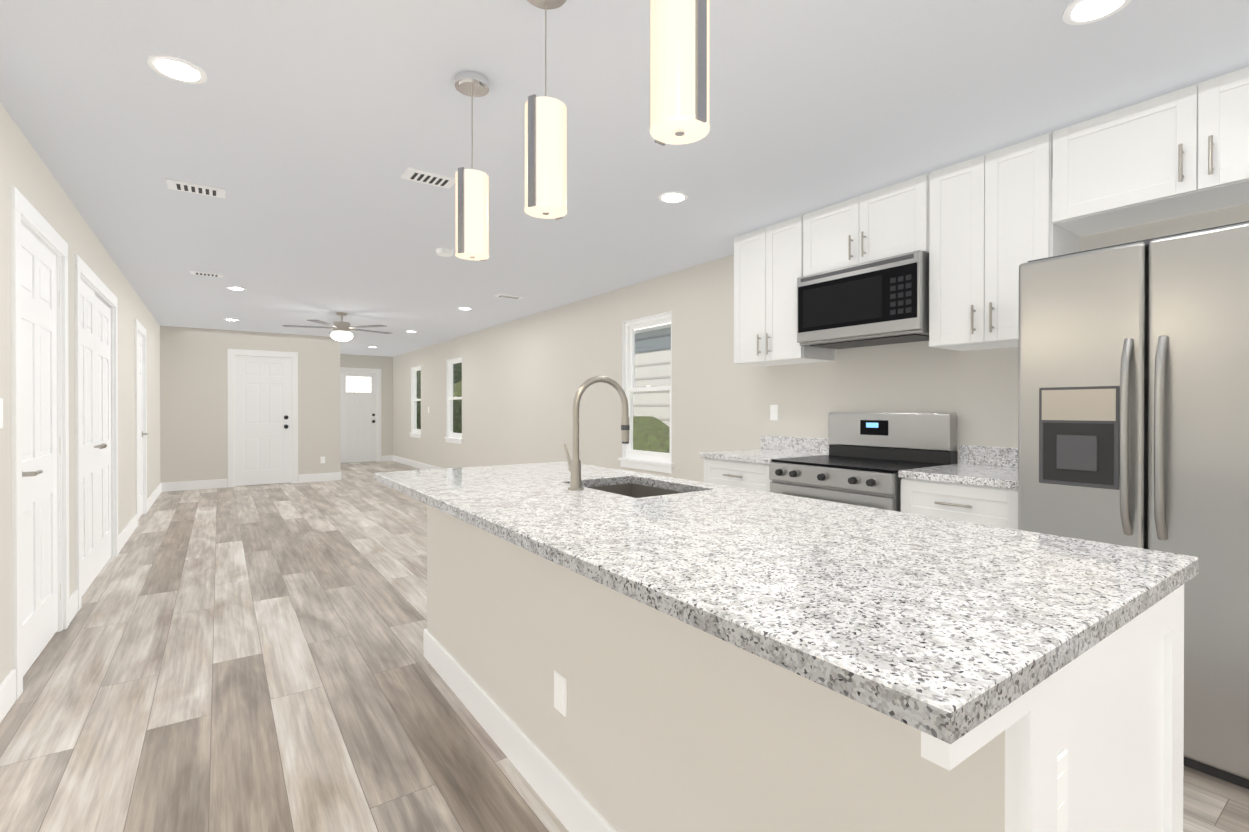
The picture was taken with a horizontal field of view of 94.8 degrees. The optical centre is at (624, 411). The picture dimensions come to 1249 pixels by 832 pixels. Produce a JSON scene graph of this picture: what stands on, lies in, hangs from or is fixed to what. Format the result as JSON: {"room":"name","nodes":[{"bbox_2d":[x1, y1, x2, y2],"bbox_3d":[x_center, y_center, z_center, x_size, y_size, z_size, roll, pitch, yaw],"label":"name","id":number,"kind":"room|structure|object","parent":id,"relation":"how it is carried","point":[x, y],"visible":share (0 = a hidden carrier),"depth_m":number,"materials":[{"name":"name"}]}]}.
{"room":"kitchen","nodes":[
{"label":"kitchen","id":0,"kind":"room"},
{"bbox_2d":[0,102,159,683],"bbox_3d":[-3.353,-0.017,3.420,0.120,2.440,12.420,0,0,-35],"label":"wall","id":1,"kind":"structure","parent":0,"point":[26,172],"depth_m":3.35,"materials":[{"name":"white paint"}]},
{"bbox_2d":[0,398,2,428],"bbox_3d":[-2.452,0.008,2.254,0.008,0.120,0.075,0,0,-35],"label":"light switch","id":2,"kind":"object","parent":1,"relation":"attached to","point":[1,413],"visible":1,"depth_m":2.26,"materials":[{"name":"white plastic"}]},
{"bbox_2d":[10,186,69,699],"bbox_3d":[-2.888,0.134,2.776,0.137,2.145,1.022,0,0,-35],"label":"door frame","id":3,"kind":"structure","parent":1,"relation":"attached to","point":[28,216],"depth_m":2.49,"materials":[{"name":"white wood"}]},
{"bbox_2d":[21,223,60,676],"bbox_3d":[-2.850,0.174,2.809,0.097,2.039,0.840,0,0,-35],"label":"door","id":4,"kind":"structure","parent":1,"relation":"in","point":[39,439],"depth_m":2.81,"materials":[{"name":"white wood"}]},
{"bbox_2d":[80,279,110,595],"bbox_3d":[-3.800,0.168,4.096,0.149,2.041,1.460,0,0,-35],"label":"closet door","id":5,"kind":"structure","parent":1,"relation":"in","point":[96,432],"depth_m":4.08,"materials":[{"name":"white wood"}]},
{"bbox_2d":[74,254,117,610],"bbox_3d":[-3.814,0.128,4.087,0.137,2.145,1.652,0,0,-35],"label":"door frame","id":6,"kind":"structure","parent":1,"relation":"attached to","point":[88,276],"depth_m":3.69,"materials":[{"name":"white wood"}]},
{"bbox_2d":[135,319,146,526],"bbox_3d":[-5.365,0.119,6.285,0.137,2.145,0.972,0,0,-35],"label":"door frame","id":7,"kind":"structure","parent":1,"relation":"attached to","point":[140,329],"depth_m":6.62,"materials":[{"name":"white wood"}]},
{"bbox_2d":[138,333,148,518],"bbox_3d":[-5.324,0.160,6.314,0.097,2.039,0.780,0,0,-35],"label":"door","id":8,"kind":"structure","parent":1,"relation":"in","point":[140,469],"depth_m":6.46,"materials":[{"name":"white wood"}]},
{"bbox_2d":[0,455,442,722],"bbox_3d":[-2.573,1.125,5.922,4.035,0.135,15.600,0,0,-35],"label":"baseboard","id":9,"kind":"structure","parent":1,"relation":"attached to","point":[7,692],"depth_m":8.29,"materials":[{"name":"white wood"}]},
{"bbox_2d":[160,326,339,487],"bbox_3d":[-5.870,-0.041,9.171,2.400,2.440,0.120,0,0,-35],"label":"wall","id":10,"kind":"structure","parent":0,"point":[193,411],"depth_m":8.82,"materials":[{"name":"white paint"}]},
{"bbox_2d":[227,349,297,487],"bbox_3d":[-5.792,0.106,9.217,0.952,2.145,0.137,0,0,-35],"label":"door frame","id":11,"kind":"structure","parent":10,"relation":"attached to","point":[231,382],"depth_m":9.05,"materials":[{"name":"white wood"}]},
{"bbox_2d":[235,356,290,485],"bbox_3d":[-5.757,0.147,9.168,0.760,2.039,0.116,0,0,-35],"label":"door","id":12,"kind":"structure","parent":10,"relation":"in","point":[263,436],"depth_m":9.18,"materials":[{"name":"white wood"}]},
{"bbox_2d":[320,456,324,462],"bbox_3d":[-5.073,0.817,9.658,0.070,0.114,0.008,0,0,-35],"label":"outlet","id":13,"kind":"object","parent":10,"relation":"attached to","point":[322,459],"visible":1,"depth_m":9.65,"materials":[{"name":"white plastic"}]},
{"bbox_2d":[340,354,392,460],"bbox_3d":[-6.174,-0.057,12.996,1.755,2.440,0.120,0,0,-35],"label":"wall","id":14,"kind":"structure","parent":0,"point":[384,364],"depth_m":13.34,"materials":[{"name":"white paint"}]},
{"bbox_2d":[341,372,375,462],"bbox_3d":[-6.018,0.131,13.023,0.760,2.039,0.116,0,0,-35],"label":"entry door","id":15,"kind":"structure","parent":14,"relation":"in","point":[358,416],"depth_m":13.04,"materials":[{"name":"white wood"}]},
{"bbox_2d":[340,367,380,463],"bbox_3d":[-6.052,0.090,13.072,0.952,2.145,0.137,0,0,-35],"label":"door frame","id":16,"kind":"structure","parent":14,"relation":"attached to","point":[378,410],"depth_m":13.25,"materials":[{"name":"white wood"}]},
{"bbox_2d":[0,461,1248,831],"bbox_3d":[-2.573,1.243,5.922,4.275,0.100,15.840,0,0,-35],"label":"floor","id":17,"kind":"structure","parent":0,"point":[242,659],"depth_m":2.43,"materials":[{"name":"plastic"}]},
{"bbox_2d":[704,459,771,491],"bbox_3d":[0.964,0.759,3.862,0.619,0.885,0.602,0,0,-35],"label":"base cabinet","id":18,"kind":"object","parent":17,"relation":"on","point":[754,476],"depth_m":3.66,"materials":[{"name":"white wood"}]},
{"bbox_2d":[700,447,823,466],"bbox_3d":[0.952,0.299,3.864,0.635,0.035,0.622,0,0,-35],"label":"countertop","id":19,"kind":"structure","parent":18,"relation":"on","point":[762,455],"depth_m":3.75,"materials":[{"name":"white stone"}]},
{"bbox_2d":[404,493,1183,831],"bbox_3d":[-0.001,0.767,1.943,0.990,0.885,2.584,0,0,-35],"label":"kitchen island","id":20,"kind":"object","parent":17,"relation":"on","point":[616,651],"depth_m":1.14,"materials":[{"name":"white paint"}]},
{"bbox_2d":[374,461,1197,748],"bbox_3d":[-0.006,0.307,1.921,1.020,0.035,2.590,0,0,-35],"label":"island countertop","id":21,"kind":"structure","parent":20,"relation":"on","point":[935,627],"depth_m":1.03,"materials":[{"name":"white stone"}]},
{"bbox_2d":[564,376,629,490],"bbox_3d":[-0.105,0.076,2.200,0.271,0.424,0.100,0,0,-35],"label":"faucet","id":22,"kind":"object","parent":21,"relation":"on","point":[574,464],"visible":1,"depth_m":2.13,"materials":[{"name":"silver metal"}]},
{"bbox_2d":[594,481,677,496],"bbox_3d":[0.036,0.412,2.252,0.378,0.201,0.548,0,0,-35],"label":"sink","id":23,"kind":"object","parent":21,"relation":"in","point":[639,487],"depth_m":2.51,"materials":[{"name":"grey metal"}]},
{"bbox_2d":[769,412,957,511],"bbox_3d":[1.319,0.606,3.263,0.711,1.195,0.762,0,0,-35],"label":"range","id":24,"kind":"object","parent":17,"relation":"on","point":[866,459],"visible":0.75,"depth_m":3.21,"materials":[{"name":"silver metal"}]},
{"bbox_2d":[901,479,1017,529],"bbox_3d":[1.742,0.764,2.760,0.619,0.885,0.524,0,0,-35],"label":"base cabinet","id":25,"kind":"object","parent":17,"relation":"on","point":[992,506],"depth_m":2.56,"materials":[{"name":"white wood"}]},
{"bbox_2d":[898,463,1017,490],"bbox_3d":[1.736,0.304,2.754,0.635,0.035,0.524,0,0,-35],"label":"countertop","id":26,"kind":"structure","parent":25,"relation":"on","point":[970,474],"depth_m":2.65,"materials":[{"name":"white stone"}]},
{"bbox_2d":[1018,221,1248,788],"bbox_3d":[2.085,0.303,2.110,0.738,1.812,0.907,0,0,-35],"label":"refrigerator","id":27,"kind":"object","parent":17,"relation":"on","point":[1133,394],"visible":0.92,"depth_m":1.93,"materials":[{"name":"silver metal"}]},
{"bbox_2d":[0,0,1248,356],"bbox_3d":[-2.573,-1.297,5.911,4.275,0.100,15.840,0,0,-35],"label":"ceiling","id":28,"kind":"structure","parent":0,"point":[304,134],"depth_m":2.45,"materials":[{"name":"white paint"}]},
{"bbox_2d":[147,54,206,83],"bbox_3d":[-1.606,-1.227,2.066,0.169,0.008,0.169,0,0,10],"label":"recessed light","id":29,"kind":"object","parent":28,"relation":"in","point":[174,68],"depth_m":2.05,"materials":[{"name":"white plastic"}]},
{"bbox_2d":[166,178,225,197],"bbox_3d":[-2.368,-1.230,3.180,0.260,0.011,0.160,0,0,-35],"label":"ceiling vent","id":30,"kind":"object","parent":28,"relation":"in","point":[178,185],"visible":1,"depth_m":3.16,"materials":[{"name":"white metal"}]},
{"bbox_2d":[190,270,222,276],"bbox_3d":[-3.772,-1.239,5.188,0.240,0.011,0.140,0,0,-35],"label":"ceiling vent","id":31,"kind":"object","parent":28,"relation":"in","point":[206,273],"visible":1,"depth_m":5.17,"materials":[{"name":"white metal"}]},
{"bbox_2d":[226,286,245,289],"bbox_3d":[-3.930,-1.243,5.810,0.169,0.008,0.169,0,0,10],"label":"recessed light","id":32,"kind":"object","parent":28,"relation":"in","point":[228,287],"depth_m":5.79,"materials":[{"name":"white"}]},
{"bbox_2d":[282,312,391,340],"bbox_3d":[-3.633,-1.075,7.370,1.295,0.356,1.238,0,0,-35],"label":"ceiling fan","id":33,"kind":"object","parent":28,"relation":"hanging from","point":[341,331],"visible":1,"depth_m":7.25,"materials":[{"name":"silver metal"}]},
{"bbox_2d":[400,167,454,188],"bbox_3d":[-1.030,-1.230,3.035,0.260,0.011,0.160,0,0,-35],"label":"ceiling vent","id":34,"kind":"object","parent":28,"relation":"in","point":[427,177],"visible":0.9,"depth_m":3.02,"materials":[{"name":"white metal"}]},
{"bbox_2d":[436,248,452,256],"bbox_3d":[-1.385,-1.224,4.424,0.130,0.035,0.130,0,0,-35],"label":"smoke detector","id":35,"kind":"object","parent":28,"relation":"attached to","point":[445,252],"visible":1,"depth_m":4.39,"materials":[{"name":"white plastic"}]},
{"bbox_2d":[458,307,471,309],"bbox_3d":[-1.936,-1.248,6.973,0.169,0.008,0.169,0,0,10],"label":"recessed light","id":36,"kind":"object","parent":28,"relation":"in","point":[462,308],"depth_m":6.94,"materials":[{"name":"white"}]},
{"bbox_2d":[455,71,488,260],"bbox_3d":[-0.567,-0.902,2.139,0.125,0.659,0.124,0,0,-35],"label":"pendant light","id":37,"kind":"object","parent":28,"relation":"hanging from","point":[472,214],"visible":1,"depth_m":2.09,"materials":[{"name":"white glass"}]},
{"bbox_2d":[494,294,523,298],"bbox_3d":[-1.253,-1.243,6.231,0.300,0.011,0.150,0,0,-35],"label":"ceiling vent","id":38,"kind":"object","parent":28,"relation":"in","point":[508,296],"visible":1,"depth_m":6.20,"materials":[{"name":"white metal"}]},
{"bbox_2d":[524,0,566,219],"bbox_3d":[-0.227,-0.900,1.657,0.129,0.659,0.124,0,0,-35],"label":"pendant light","id":39,"kind":"object","parent":28,"relation":"hanging from","point":[545,157],"visible":0.98,"depth_m":1.60,"materials":[{"name":"white glass"}]},
{"bbox_2d":[658,191,687,202],"bbox_3d":[0.281,-1.232,3.312,0.169,0.008,0.169,0,0,10],"label":"recessed light","id":40,"kind":"object","parent":28,"relation":"in","point":[673,196],"depth_m":3.30,"materials":[{"name":"white plastic"}]},
{"bbox_2d":[650,0,709,145],"bbox_3d":[0.113,-0.898,1.175,0.124,0.659,0.131,0,0,-35],"label":"pendant light","id":41,"kind":"object","parent":28,"relation":"hanging from","point":[679,72],"visible":1,"depth_m":1.12,"materials":[{"name":"white glass"}]},
{"bbox_2d":[1062,0,1131,24],"bbox_3d":[1.430,-1.226,1.736,0.169,0.008,0.169,0,0,10],"label":"recessed light","id":42,"kind":"object","parent":28,"relation":"in","point":[1079,12],"depth_m":1.75,"materials":[{"name":"white plastic"}]},
{"bbox_2d":[393,203,1248,481],"bbox_3d":[-0.910,-0.033,7.164,0.120,2.440,15.720,0,0,-35],"label":"wall","id":43,"kind":"structure","parent":0,"point":[524,379],"depth_m":5.02,"materials":[{"name":"white paint"}]},
{"bbox_2d":[409,365,420,437],"bbox_3d":[-4.290,-0.194,11.913,0.135,1.473,0.800,0,0,-35],"label":"living room window","id":44,"kind":"structure","parent":43,"relation":"in","point":[415,432],"depth_m":12.18,"materials":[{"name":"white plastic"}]},
{"bbox_2d":[444,357,462,443],"bbox_3d":[-2.926,-0.186,9.981,0.135,1.473,0.870,0,0,-35],"label":"living room window","id":45,"kind":"structure","parent":43,"relation":"in","point":[453,437],"depth_m":10.27,"materials":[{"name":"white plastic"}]},
{"bbox_2d":[618,311,673,473],"bbox_3d":[0.230,-0.172,5.508,0.135,1.463,0.840,0,0,-35],"label":"kitchen window","id":46,"kind":"structure","parent":43,"relation":"in","point":[641,459],"depth_m":5.62,"materials":[{"name":"white plastic"}]},
{"bbox_2d":[770,405,777,420],"bbox_3d":[1.096,0.010,4.210,0.008,0.114,0.070,0,0,-35],"label":"outlet","id":47,"kind":"object","parent":43,"relation":"attached to","point":[774,412],"visible":1,"depth_m":4.20,"materials":[{"name":"white plastic"}]},
{"bbox_2d":[734,215,834,365],"bbox_3d":[1.080,-0.784,3.926,0.349,0.901,0.582,0,0,-35],"label":"upper cabinet","id":48,"kind":"object","parent":43,"relation":"attached to","point":[767,260],"depth_m":3.80,"materials":[{"name":"white wood"}]},
{"bbox_2d":[802,173,929,276],"bbox_3d":[1.475,-1.029,3.365,0.349,0.406,0.766,0,0,-35],"label":"upper cabinet","id":49,"kind":"object","parent":43,"relation":"attached to","point":[893,220],"depth_m":3.21,"materials":[{"name":"white wood"}]},
{"bbox_2d":[797,250,928,348],"bbox_3d":[1.447,-0.611,3.348,0.418,0.422,0.760,0,0,-35],"label":"over-the-range microwave","id":50,"kind":"object","parent":49,"relation":"attached to","point":[884,301],"visible":0.96,"depth_m":3.17,"materials":[{"name":"silver metal"}]},
{"bbox_2d":[761,435,1017,466],"bbox_3d":[1.581,0.233,3.506,0.020,0.100,1.932,0,0,-35],"label":"backsplash","id":51,"kind":"structure","parent":43,"relation":"attached to","point":[994,456],"depth_m":3.12,"materials":[{"name":"white stone"}]},
{"bbox_2d":[929,132,1079,350],"bbox_3d":[1.855,-0.779,2.828,0.349,0.901,0.531,0,0,-35],"label":"upper cabinet","id":52,"kind":"object","parent":43,"relation":"attached to","point":[980,229],"depth_m":2.72,"materials":[{"name":"white wood"}]},
{"bbox_2d":[1054,66,1248,237],"bbox_3d":[2.272,-1.024,2.236,0.349,0.406,0.915,0,0,-35],"label":"upper cabinet","id":53,"kind":"object","parent":43,"relation":"attached to","point":[1184,151],"depth_m":2.25,"materials":[{"name":"white wood"}]},
{"label":"outside","id":54,"kind":"structure","parent":0,"visible":0},
{"bbox_3d":[-0.746,1.649,10.273,24.035,0.050,26.600,0,0,-35],"label":"ground","id":55,"kind":"structure","parent":54,"visible":0},
{"bbox_2d":[417,363,461,428],"bbox_3d":[-6.841,-0.988,18.208,3.380,5.309,3.274,0,0,-35],"label":"tree","id":56,"kind":"object","parent":55,"relation":"on","point":[456,372],"depth_m":17.06,"materials":[{"name":"green plant"}]},
{"bbox_2d":[453,380,461,432],"bbox_3d":[-3.611,0.552,13.167,1.253,2.657,1.796,0,0,-35],"label":"bush","id":57,"kind":"object","parent":55,"relation":"on","point":[457,407],"depth_m":12.47,"materials":[{"name":"green plant"}]},
{"bbox_2d":[633,416,669,452],"bbox_3d":[0.326,1.071,9.491,1.158,1.978,3.176,0,0,-35],"label":"hedge","id":58,"kind":"object","parent":55,"relation":"on","point":[650,427],"depth_m":8.90,"materials":[{"name":"green plant"}]},
{"bbox_2d":[633,323,670,425],"bbox_3d":[3.862,-0.828,10.761,6.330,4.900,18.100,0,0,-35],"label":"neighbouring house","id":59,"kind":"structure","parent":55,"relation":"on","point":[662,400],"depth_m":10.56,"materials":[{"name":"white"}]}
]}

